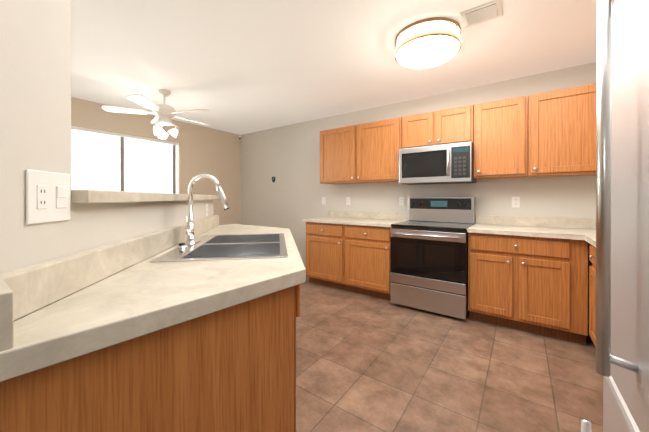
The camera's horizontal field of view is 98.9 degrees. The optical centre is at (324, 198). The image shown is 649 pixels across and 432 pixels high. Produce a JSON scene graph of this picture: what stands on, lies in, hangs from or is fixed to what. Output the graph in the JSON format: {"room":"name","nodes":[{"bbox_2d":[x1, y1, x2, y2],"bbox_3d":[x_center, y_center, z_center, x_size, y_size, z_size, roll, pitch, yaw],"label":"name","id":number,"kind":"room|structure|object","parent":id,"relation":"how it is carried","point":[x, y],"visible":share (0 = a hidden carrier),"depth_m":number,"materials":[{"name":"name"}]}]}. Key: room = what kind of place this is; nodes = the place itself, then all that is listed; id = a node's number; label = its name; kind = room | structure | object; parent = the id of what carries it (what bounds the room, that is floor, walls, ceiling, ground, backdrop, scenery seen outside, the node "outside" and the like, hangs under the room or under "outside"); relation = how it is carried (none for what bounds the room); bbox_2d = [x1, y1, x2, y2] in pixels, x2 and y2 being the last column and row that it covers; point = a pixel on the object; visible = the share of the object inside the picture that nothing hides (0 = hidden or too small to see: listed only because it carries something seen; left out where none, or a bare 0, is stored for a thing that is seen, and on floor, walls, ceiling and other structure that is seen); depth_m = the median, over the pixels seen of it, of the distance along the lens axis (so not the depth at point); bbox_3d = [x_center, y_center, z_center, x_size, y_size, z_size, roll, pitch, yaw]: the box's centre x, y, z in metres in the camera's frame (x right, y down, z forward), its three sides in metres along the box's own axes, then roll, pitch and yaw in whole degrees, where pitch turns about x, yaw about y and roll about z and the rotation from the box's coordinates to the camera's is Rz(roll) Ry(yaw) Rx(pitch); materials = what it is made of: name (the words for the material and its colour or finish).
{"room":"kitchen","nodes":[
{"label":"kitchen","id":0,"kind":"room"},
{"bbox_2d":[0,0,71,320],"bbox_3d":[-0.853,-0.043,0.795,0.316,2.500,0.217,0,0,35],"label":"wall","id":1,"kind":"structure","parent":0,"point":[35,84],"depth_m":0.77,"materials":[{"name":"grey paint"}]},
{"bbox_2d":[26,169,69,224],"bbox_3d":[-0.816,-0.006,0.828,0.012,0.150,0.158,0,0,-10],"label":"outlet","id":2,"kind":"object","parent":1,"relation":"attached to","point":[47,197],"visible":1,"depth_m":0.81,"materials":[{"name":"white plastic"}]},
{"bbox_2d":[71,200,212,293],"bbox_3d":[-1.080,0.607,1.927,0.140,1.192,2.065,0,0,-10],"label":"wall","id":3,"kind":"structure","parent":0,"point":[94,225],"depth_m":1.22,"materials":[{"name":"grey paint"}]},
{"bbox_2d":[71,190,218,202],"bbox_3d":[-1.084,-0.012,1.947,0.240,0.046,2.109,0,0,-10],"label":"sill","id":4,"kind":"structure","parent":3,"relation":"on","point":[91,196],"depth_m":1.15,"materials":[{"name":"stone"}]},
{"bbox_2d":[71,97,240,225],"bbox_3d":[-3.450,-0.052,3.347,0.120,2.500,5.810,0,0,35],"label":"wall","id":5,"kind":"structure","parent":0,"point":[215,153],"depth_m":4.90,"materials":[{"name":"beige paint"}]},
{"bbox_2d":[71,137,177,191],"bbox_3d":[-2.953,-0.325,4.030,0.130,1.240,1.680,0,0,35],"label":"window","id":6,"kind":"structure","parent":5,"relation":"in","point":[124,172],"depth_m":4.11,"materials":[{"name":"white"}]},
{"bbox_2d":[71,125,178,193],"bbox_3d":[-2.941,-0.336,4.021,0.060,1.214,1.630,0,0,35],"label":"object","id":7,"kind":"structure","parent":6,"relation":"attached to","point":[122,162],"depth_m":4.00,"materials":[{"name":"white"}]},
{"bbox_2d":[71,0,615,134],"bbox_3d":[-1.047,-1.346,1.639,6.010,0.100,6.050,0,0,35],"label":"ceiling","id":8,"kind":"structure","parent":0,"point":[240,67],"depth_m":2.48,"materials":[{"name":"white paint"}]},
{"bbox_2d":[102,89,210,138],"bbox_3d":[-1.914,-1.023,3.391,1.187,0.557,1.154,0,0,35],"label":"ceiling fan","id":9,"kind":"object","parent":8,"relation":"hanging from","point":[164,113],"visible":1,"depth_m":3.26,"materials":[{"name":"white painted metal"},{"name":"white painted wood"},{"name":"frosted glass"}]},
{"bbox_2d":[395,17,460,68],"bbox_3d":[0.819,-1.199,2.223,0.496,0.193,0.496,0,0,35],"label":"drum ceiling light","id":10,"kind":"object","parent":8,"relation":"attached to","point":[428,42],"visible":1,"depth_m":2.07,"materials":[{"name":"white glass"}]},
{"bbox_2d":[460,0,502,27],"bbox_3d":[1.099,-1.290,1.944,0.240,0.012,0.210,0,0,35],"label":"ceiling vent","id":11,"kind":"object","parent":8,"relation":"in","point":[489,11],"visible":1,"depth_m":1.93,"materials":[{"name":"white plastic"}]},
{"bbox_2d":[240,62,596,323],"bbox_3d":[0.668,-0.055,4.062,6.010,2.500,0.120,0,0,35],"label":"wall","id":12,"kind":"structure","parent":0,"point":[287,157],"depth_m":3.94,"materials":[{"name":"grey paint"}]},
{"bbox_2d":[346,197,349,204],"bbox_3d":[0.360,0.030,4.201,0.072,0.118,0.010,0,0,35],"label":"electrical outlet","id":13,"kind":"object","parent":12,"relation":"attached to","point":[347,200],"visible":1,"depth_m":4.20,"materials":[{"name":"white plastic"}]},
{"bbox_2d":[320,117,401,183],"bbox_3d":[0.510,-0.619,3.876,1.245,0.780,0.357,0,0,35],"label":"upper cabinet","id":14,"kind":"object","parent":12,"relation":"attached to","point":[362,153],"visible":0.96,"depth_m":3.71,"materials":[{"name":"brown wood"}]},
{"bbox_2d":[399,197,403,205],"bbox_3d":[1.036,0.032,3.722,0.072,0.118,0.010,0,0,35],"label":"electrical outlet","id":15,"kind":"object","parent":12,"relation":"attached to","point":[401,201],"visible":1,"depth_m":3.72,"materials":[{"name":"white plastic"}]},
{"bbox_2d":[402,105,473,148],"bbox_3d":[1.340,-0.804,3.287,0.780,0.405,0.357,0,0,35],"label":"upper cabinet","id":16,"kind":"object","parent":12,"relation":"attached to","point":[449,126],"visible":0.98,"depth_m":3.13,"materials":[{"name":"brown wood"}]},
{"bbox_2d":[399,142,476,184],"bbox_3d":[1.311,-0.390,3.248,0.775,0.417,0.457,0,0,35],"label":"microwave","id":17,"kind":"object","parent":16,"relation":"attached to","point":[452,163],"visible":0.98,"depth_m":3.07,"materials":[{"name":"grey metal"}]},
{"bbox_2d":[474,95,527,178],"bbox_3d":[1.852,-0.615,2.925,0.465,0.780,0.357,0,0,35],"label":"upper cabinet","id":18,"kind":"object","parent":12,"relation":"attached to","point":[500,139],"visible":1,"depth_m":2.80,"materials":[{"name":"brown wood"}]},
{"bbox_2d":[512,197,519,207],"bbox_3d":[2.063,0.034,2.993,0.072,0.118,0.010,0,0,35],"label":"electrical outlet","id":19,"kind":"object","parent":12,"relation":"attached to","point":[515,202],"visible":1,"depth_m":2.99,"materials":[{"name":"white plastic"}]},
{"bbox_2d":[528,83,596,177],"bbox_3d":[2.327,-0.614,2.588,0.690,0.780,0.357,0,0,35],"label":"upper cabinet","id":20,"kind":"object","parent":12,"relation":"attached to","point":[561,132],"visible":0.73,"depth_m":2.53,"materials":[{"name":"brown wood"}]},
{"bbox_2d":[296,277,602,431],"bbox_3d":[-1.047,1.254,1.649,6.010,0.100,6.050,0,0,35],"label":"floor","id":21,"kind":"structure","parent":0,"point":[365,363],"depth_m":1.91,"materials":[{"name":"tile"}]},
{"bbox_2d":[0,215,305,431],"bbox_3d":[-0.600,0.691,1.882,0.786,1.026,2.686,0,0,-10],"label":"kitchen counter","id":22,"kind":"object","parent":21,"relation":"on","point":[146,345],"visible":1,"depth_m":0.82,"materials":[{"name":"stone"}]},
{"bbox_2d":[150,233,287,261],"bbox_3d":[-0.568,0.381,1.777,0.630,0.196,0.920,0,0,-10],"label":"sink basin","id":23,"kind":"object","parent":22,"relation":"in","point":[234,246],"visible":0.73,"depth_m":1.76,"materials":[{"name":"silver metal"}]},
{"bbox_2d":[178,174,228,247],"bbox_3d":[-0.807,0.061,1.753,0.281,0.442,0.300,0,0,35],"label":"tap","id":24,"kind":"object","parent":23,"relation":"on","point":[189,232],"visible":1,"depth_m":1.75,"materials":[{"name":"silver metal"}]},
{"bbox_2d":[306,222,346,290],"bbox_3d":[0.152,0.758,3.957,0.635,0.876,0.647,0,0,35],"label":"base cabinet","id":25,"kind":"object","parent":21,"relation":"on","point":[324,254],"visible":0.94,"depth_m":3.71,"materials":[{"name":"brown wood"}]},
{"bbox_2d":[302,210,407,226],"bbox_3d":[0.407,0.251,3.778,1.305,0.138,0.642,0,0,35],"label":"countertop","id":26,"kind":"structure","parent":25,"relation":"on","point":[363,218],"depth_m":3.81,"materials":[{"name":"stone"}]},
{"bbox_2d":[344,224,391,300],"bbox_3d":[0.673,0.759,3.588,0.640,0.876,0.647,0,0,35],"label":"base cabinet","id":27,"kind":"object","parent":21,"relation":"on","point":[367,260],"visible":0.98,"depth_m":3.35,"materials":[{"name":"brown wood"}]},
{"bbox_2d":[390,197,474,318],"bbox_3d":[1.224,0.586,3.136,0.762,1.225,0.711,0,0,35],"label":"range","id":28,"kind":"object","parent":21,"relation":"on","point":[429,254],"visible":0.96,"depth_m":2.92,"materials":[{"name":"grey metal"}]},
{"bbox_2d":[468,232,587,343],"bbox_3d":[1.923,0.762,2.702,0.865,0.876,0.647,0,0,35],"label":"base cabinet","id":29,"kind":"object","parent":21,"relation":"on","point":[538,285],"visible":1,"depth_m":2.44,"materials":[{"name":"brown wood"}]},
{"bbox_2d":[467,215,582,239],"bbox_3d":[1.907,0.255,2.712,0.833,0.138,0.646,0,0,35],"label":"countertop","id":30,"kind":"structure","parent":29,"relation":"on","point":[569,228],"depth_m":2.74,"materials":[{"name":"stone"}]},
{"bbox_2d":[577,218,595,246],"bbox_3d":[2.048,0.259,1.609,0.672,0.138,2.282,0,0,35],"label":"countertop","id":31,"kind":"structure","parent":29,"relation":"on","point":[588,224],"depth_m":2.53,"materials":[{"name":"stone"}]},
{"bbox_2d":[589,244,595,346],"bbox_3d":[2.220,0.766,1.848,0.667,0.876,0.460,0,0,35],"label":"base cabinet","id":32,"kind":"object","parent":21,"relation":"on","point":[592,293],"visible":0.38,"depth_m":2.11,"materials":[{"name":"brown wood"}]},
{"bbox_2d":[580,0,648,431],"bbox_3d":[0.975,0.322,0.334,0.929,1.775,0.810,0,0,35],"label":"refrigerator","id":33,"kind":"object","parent":21,"relation":"on","point":[622,233],"visible":1,"depth_m":0.64,"materials":[{"name":"grey metal"}]}
]}

